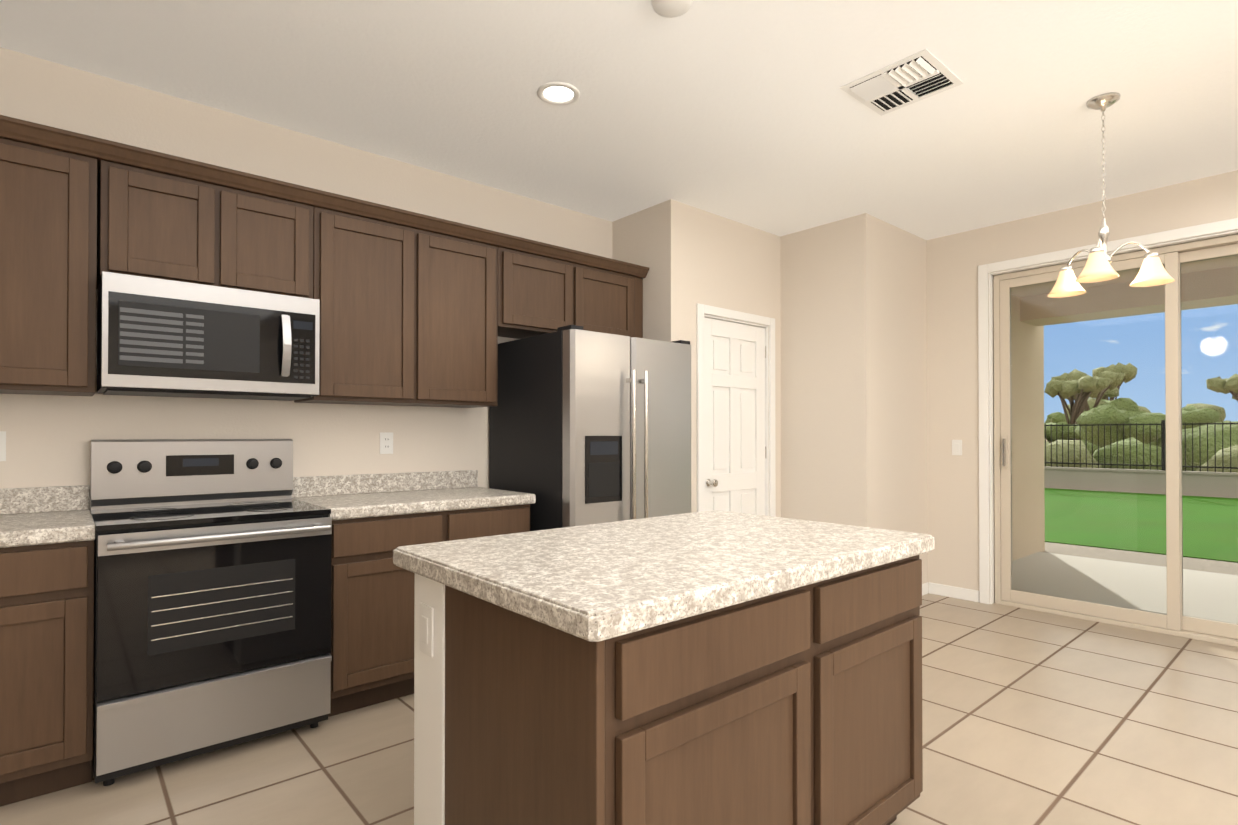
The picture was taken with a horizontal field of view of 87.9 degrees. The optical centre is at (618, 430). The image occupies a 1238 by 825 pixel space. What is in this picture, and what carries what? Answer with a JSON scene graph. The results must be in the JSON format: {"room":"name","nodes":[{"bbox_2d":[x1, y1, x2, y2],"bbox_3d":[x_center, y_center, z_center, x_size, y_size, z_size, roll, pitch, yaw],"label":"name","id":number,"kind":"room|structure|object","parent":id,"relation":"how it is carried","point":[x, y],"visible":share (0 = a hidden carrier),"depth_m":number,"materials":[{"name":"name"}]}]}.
{"room":"kitchen","nodes":[
{"label":"kitchen","id":0,"kind":"room"},
{"bbox_2d":[0,47,611,509],"bbox_3d":[-1.938,-0.124,3.035,4.850,2.740,0.180,0,-1,-41],"label":"wall","id":1,"kind":"structure","parent":0,"point":[50,439],"depth_m":3.09,"materials":[{"name":"beige paint"}]},
{"bbox_2d":[0,431,5,460],"bbox_3d":[-2.424,0.062,2.486,0.072,0.116,0.008,0,-1,-41],"label":"outlet","id":2,"kind":"object","parent":1,"relation":"attached to","point":[2,445],"visible":1,"depth_m":2.50,"materials":[{"name":"white plastic"}]},
{"bbox_2d":[0,115,103,395],"bbox_3d":[-2.258,-0.620,2.409,0.454,0.952,0.348,0,-1,-41],"label":"upper cabinet","id":3,"kind":"object","parent":1,"relation":"attached to","point":[52,178],"depth_m":2.34,"materials":[{"name":"brown wood"}]},
{"bbox_2d":[104,139,239,288],"bbox_3d":[-1.908,-0.842,2.713,0.450,0.502,0.348,0,-1,-41],"label":"upper cabinet","id":4,"kind":"object","parent":1,"relation":"attached to","point":[167,216],"depth_m":2.58,"materials":[{"name":"brown wood"}]},
{"bbox_2d":[97,271,319,400],"bbox_3d":[-1.746,-0.368,2.760,0.756,0.440,0.483,0,-1,-41],"label":"microwave","id":5,"kind":"object","parent":4,"relation":"attached to","point":[156,337],"visible":1,"depth_m":2.58,"materials":[{"name":"silver metal"}]},
{"bbox_2d":[240,171,319,299],"bbox_3d":[-1.673,-0.841,2.917,0.450,0.502,0.348,0,-1,-41],"label":"upper cabinet","id":6,"kind":"object","parent":1,"relation":"attached to","point":[280,220],"depth_m":2.84,"materials":[{"name":"brown wood"}]},
{"bbox_2d":[294,190,431,406],"bbox_3d":[-1.294,-0.613,3.244,0.549,0.952,0.348,0,-1,-41],"label":"upper cabinet","id":7,"kind":"object","parent":1,"relation":"attached to","point":[419,309],"depth_m":3.12,"materials":[{"name":"brown wood"}]},
{"bbox_2d":[380,432,392,453],"bbox_3d":[-1.264,0.070,3.492,0.072,0.116,0.008,0,-1,-41],"label":"outlet","id":8,"kind":"object","parent":1,"relation":"attached to","point":[386,442],"visible":1,"depth_m":3.49,"materials":[{"name":"white plastic"}]},
{"bbox_2d":[432,217,503,407],"bbox_3d":[-0.983,-0.611,3.513,0.549,0.952,0.348,0,-1,-41],"label":"upper cabinet","id":9,"kind":"object","parent":1,"relation":"attached to","point":[468,260],"depth_m":3.44,"materials":[{"name":"brown wood"}]},
{"bbox_2d":[504,233,587,338],"bbox_3d":[-0.554,-0.831,3.887,0.584,0.507,0.348,0,-1,-41],"label":"upper cabinet","id":10,"kind":"object","parent":1,"relation":"attached to","point":[546,285],"depth_m":3.76,"materials":[{"name":"brown wood"}]},
{"bbox_2d":[0,593,1237,824],"bbox_3d":[1.129,1.283,1.249,7.160,0.100,6.880,0,-1,-41],"label":"floor","id":11,"kind":"structure","parent":0,"point":[1032,717],"depth_m":2.48,"materials":[{"name":"tile"}]},
{"bbox_2d":[0,540,93,806],"bbox_3d":[-2.197,0.809,2.265,0.515,0.862,0.628,0,-1,-41],"label":"base cabinet","id":12,"kind":"object","parent":11,"relation":"on","point":[46,658],"depth_m":2.13,"materials":[{"name":"brown wood"}]},
{"bbox_2d":[0,470,535,547],"bbox_3d":[-2.001,0.302,2.429,3.589,0.151,0.642,0,-1,-41],"label":"countertop","id":13,"kind":"structure","parent":12,"relation":"on","point":[41,515],"depth_m":2.95,"materials":[{"name":"stone"}]},
{"bbox_2d":[90,439,331,785],"bbox_3d":[-1.669,0.641,2.634,0.760,1.205,0.730,0,-1,-41],"label":"range","id":14,"kind":"object","parent":11,"relation":"on","point":[212,594],"visible":1,"depth_m":2.43,"materials":[{"name":"silver metal"}]},
{"bbox_2d":[328,510,463,716],"bbox_3d":[-1.197,0.816,3.132,0.602,0.862,0.628,0,-1,-41],"label":"base cabinet","id":15,"kind":"object","parent":11,"relation":"on","point":[373,598],"depth_m":2.84,"materials":[{"name":"brown wood"}]},
{"bbox_2d":[464,504,529,538],"bbox_3d":[-0.871,0.818,3.414,0.561,0.862,0.628,0,-1,-41],"label":"base cabinet","id":16,"kind":"object","parent":11,"relation":"on","point":[490,521],"depth_m":3.23,"materials":[{"name":"brown wood"}]},
{"bbox_2d":[489,325,690,530],"bbox_3d":[-0.145,0.359,3.833,0.910,1.787,0.897,0,-1,-41],"label":"refrigerator","id":17,"kind":"object","parent":11,"relation":"on","point":[588,427],"visible":0.67,"depth_m":3.49,"materials":[{"name":"silver metal"}]},
{"bbox_2d":[414,554,922,824],"bbox_3d":[0.199,0.807,1.853,1.298,0.862,0.795,0,-1,-41],"label":"kitchen island","id":18,"kind":"object","parent":11,"relation":"on","point":[715,667],"depth_m":1.44,"materials":[{"name":"brown wood"}]},
{"bbox_2d":[419,603,433,656],"bbox_3d":[-0.500,0.516,1.663,0.009,0.125,0.075,0,-1,-41],"label":"outlet","id":19,"kind":"object","parent":18,"relation":"attached to","point":[426,629],"visible":1,"depth_m":1.65,"materials":[{"name":"white plastic"}]},
{"bbox_2d":[393,510,934,645],"bbox_3d":[0.177,0.348,1.881,1.360,0.052,0.890,0,-1,-41],"label":"island countertop","id":20,"kind":"structure","parent":18,"relation":"on","point":[591,583],"depth_m":1.57,"materials":[{"name":"beige stone"}]},
{"bbox_2d":[0,0,1237,239],"bbox_3d":[0.932,-1.565,1.497,7.160,0.120,7.480,0,-1,-41],"label":"ceiling","id":21,"kind":"structure","parent":0,"point":[748,112],"depth_m":2.83,"materials":[{"name":"white paint"}]},
{"bbox_2d":[537,82,579,104],"bbox_3d":[-0.268,-1.491,2.851,0.190,0.008,0.190,0,-1,-41],"label":"recessed light","id":22,"kind":"object","parent":21,"relation":"in","point":[557,93],"visible":1,"depth_m":2.85,"materials":[{"name":"white"}]},
{"bbox_2d":[651,0,692,17],"bbox_3d":[0.183,-1.480,2.224,0.144,0.038,0.144,0,-1,-41],"label":"smoke detector","id":23,"kind":"object","parent":21,"relation":"attached to","point":[670,8],"visible":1,"depth_m":2.22,"materials":[{"name":"white plastic"}]},
{"bbox_2d":[840,49,963,115],"bbox_3d":[1.223,-1.487,2.780,0.370,0.017,0.370,0,-1,-41],"label":"ceiling vent","id":24,"kind":"object","parent":21,"relation":"in","point":[916,77],"visible":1,"depth_m":2.75,"materials":[{"name":"white metal"}]},
{"bbox_2d":[1047,92,1174,297],"bbox_3d":[2.154,-1.074,2.879,0.440,0.841,0.470,0,-1,-41],"label":"chandelier","id":25,"kind":"object","parent":21,"relation":"hanging from","point":[1099,268],"visible":1,"depth_m":2.86,"materials":[{"name":"white glass"}]},
{"bbox_2d":[612,199,701,512],"bbox_3d":[0.198,-0.113,4.502,0.300,2.740,0.760,0,-1,-41],"label":"wall","id":26,"kind":"structure","parent":0,"point":[662,241],"depth_m":4.24,"materials":[{"name":"beige paint"}]},
{"bbox_2d":[588,253,639,337],"bbox_3d":[-0.216,-0.829,4.180,0.584,0.507,0.348,0,-1,-41],"label":"upper cabinet","id":27,"kind":"object","parent":26,"relation":"attached to","point":[613,285],"depth_m":4.11,"materials":[{"name":"brown wood"}]},
{"bbox_2d":[702,210,780,516],"bbox_3d":[0.647,-0.110,4.892,0.890,2.740,0.760,0,-1,-41],"label":"wall","id":28,"kind":"structure","parent":0,"point":[740,267],"depth_m":4.63,"materials":[{"name":"beige paint"}]},
{"bbox_2d":[704,317,765,514],"bbox_3d":[0.844,0.241,4.558,0.722,2.017,0.108,0,-1,-41],"label":"pantry door","id":29,"kind":"structure","parent":28,"relation":"in","point":[734,418],"depth_m":4.56,"materials":[{"name":"white wood"}]},
{"bbox_2d":[696,303,775,516],"bbox_3d":[0.813,0.208,4.584,0.860,2.100,0.118,0,-1,-41],"label":"door frame","id":30,"kind":"structure","parent":28,"relation":"attached to","point":[702,310],"depth_m":4.68,"materials":[{"name":"white wood"}]},
{"bbox_2d":[780,213,927,583],"bbox_3d":[1.633,-0.107,5.289,1.120,2.740,1.450,0,-1,-41],"label":"wall","id":31,"kind":"structure","parent":0,"point":[853,306],"depth_m":4.63,"materials":[{"name":"beige paint"}]},
{"bbox_2d":[922,582,929,595],"bbox_3d":[2.040,1.216,4.663,0.952,0.085,0.015,0,-1,-41],"label":"baseboard","id":32,"kind":"structure","parent":31,"relation":"attached to","point":[926,586],"depth_m":4.93,"materials":[{"name":"white wood"}]},
{"bbox_2d":[927,170,1237,601],"bbox_3d":[4.241,-0.124,2.998,0.180,2.740,5.430,0,-1,-41],"label":"wall","id":33,"kind":"structure","parent":0,"point":[954,261],"depth_m":4.76,"materials":[{"name":"beige paint"}]},
{"bbox_2d":[930,582,978,601],"bbox_3d":[2.520,1.217,4.824,0.015,0.085,0.340,0,-1,-41],"label":"baseboard","id":34,"kind":"structure","parent":33,"relation":"attached to","point":[951,591],"depth_m":4.82,"materials":[{"name":"white wood"}]},
{"bbox_2d":[952,440,961,454],"bbox_3d":[2.535,0.130,4.819,0.009,0.116,0.072,0,-1,-41],"label":"light switch","id":35,"kind":"object","parent":33,"relation":"attached to","point":[956,447],"visible":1,"depth_m":4.82,"materials":[{"name":"white plastic"}]},
{"bbox_2d":[978,218,1237,603],"bbox_3d":[3.357,0.020,3.905,0.066,2.465,2.150,0,-1,-41],"label":"door frame","id":36,"kind":"structure","parent":33,"relation":"attached to","point":[985,377],"depth_m":4.65,"materials":[{"name":"white wood"}]},
{"bbox_2d":[993,234,1237,646],"bbox_3d":[3.413,0.060,3.953,0.138,2.386,1.992,0,-1,-41],"label":"sliding door","id":37,"kind":"structure","parent":33,"relation":"in","point":[1174,621],"depth_m":4.09,"materials":[{"name":"clear glass"}]},
{"label":"outside","id":38,"kind":"structure","parent":0,"visible":0},
{"bbox_2d":[1013,552,1237,622],"bbox_3d":[6.206,1.315,2.857,2.620,0.100,8.300,0,-1,-41],"label":"patio slab","id":39,"kind":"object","parent":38,"point":[1160,578],"depth_m":5.35,"materials":[{"name":"concrete"}]},
{"bbox_2d":[1011,255,1237,325],"bbox_3d":[6.187,-0.145,2.852,2.570,2.820,8.300,0,-1,-41],"label":"roof","id":40,"kind":"structure","parent":39,"relation":"on","point":[1223,286],"depth_m":5.87,"materials":[{"name":"paint"}]},
{"bbox_2d":[1044,488,1237,562],"bbox_3d":[9.278,1.353,9.291,8.750,0.080,26.000,0,-1,-41],"label":"lawn","id":41,"kind":"structure","parent":38,"point":[1106,521],"depth_m":9.14,"materials":[{"name":"green plant"}]},
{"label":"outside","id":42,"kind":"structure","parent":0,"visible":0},
{"bbox_3d":[47.312,1.612,40.932,114.620,0.080,160.000,0,-1,-41],"label":"ground","id":43,"kind":"structure","parent":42,"visible":0},
{"bbox_2d":[1011,294,1044,560],"bbox_3d":[3.433,-0.280,6.222,2.820,3.300,0.400,0,-1,-41],"label":"wall","id":44,"kind":"structure","parent":43,"relation":"on","point":[1035,429],"depth_m":6.64,"materials":[{"name":"paint"}]},
{"bbox_2d":[1043,542,1237,574],"bbox_3d":[5.651,1.335,6.147,0.850,0.070,26.000,0,-1,-41],"label":"gravel","id":45,"kind":"object","parent":43,"relation":"on","point":[1136,556],"depth_m":6.58,"materials":[{"name":"beige gravel"}]},
{"bbox_2d":[1044,362,1237,472],"bbox_3d":[25.354,-2.073,41.556,56.396,8.163,36.611,0,-1,-41],"label":"trees","id":46,"kind":"object","parent":43,"relation":"on","point":[1082,385],"depth_m":19.69,"materials":[{"name":"green plant"}]},
{"bbox_2d":[1044,420,1237,497],"bbox_3d":[12.820,0.561,12.348,0.260,1.590,30.030,0,-1,-41],"label":"fence","id":47,"kind":"object","parent":43,"relation":"on","point":[1120,477],"depth_m":13.97,"materials":[{"name":"black metal"}]}
]}

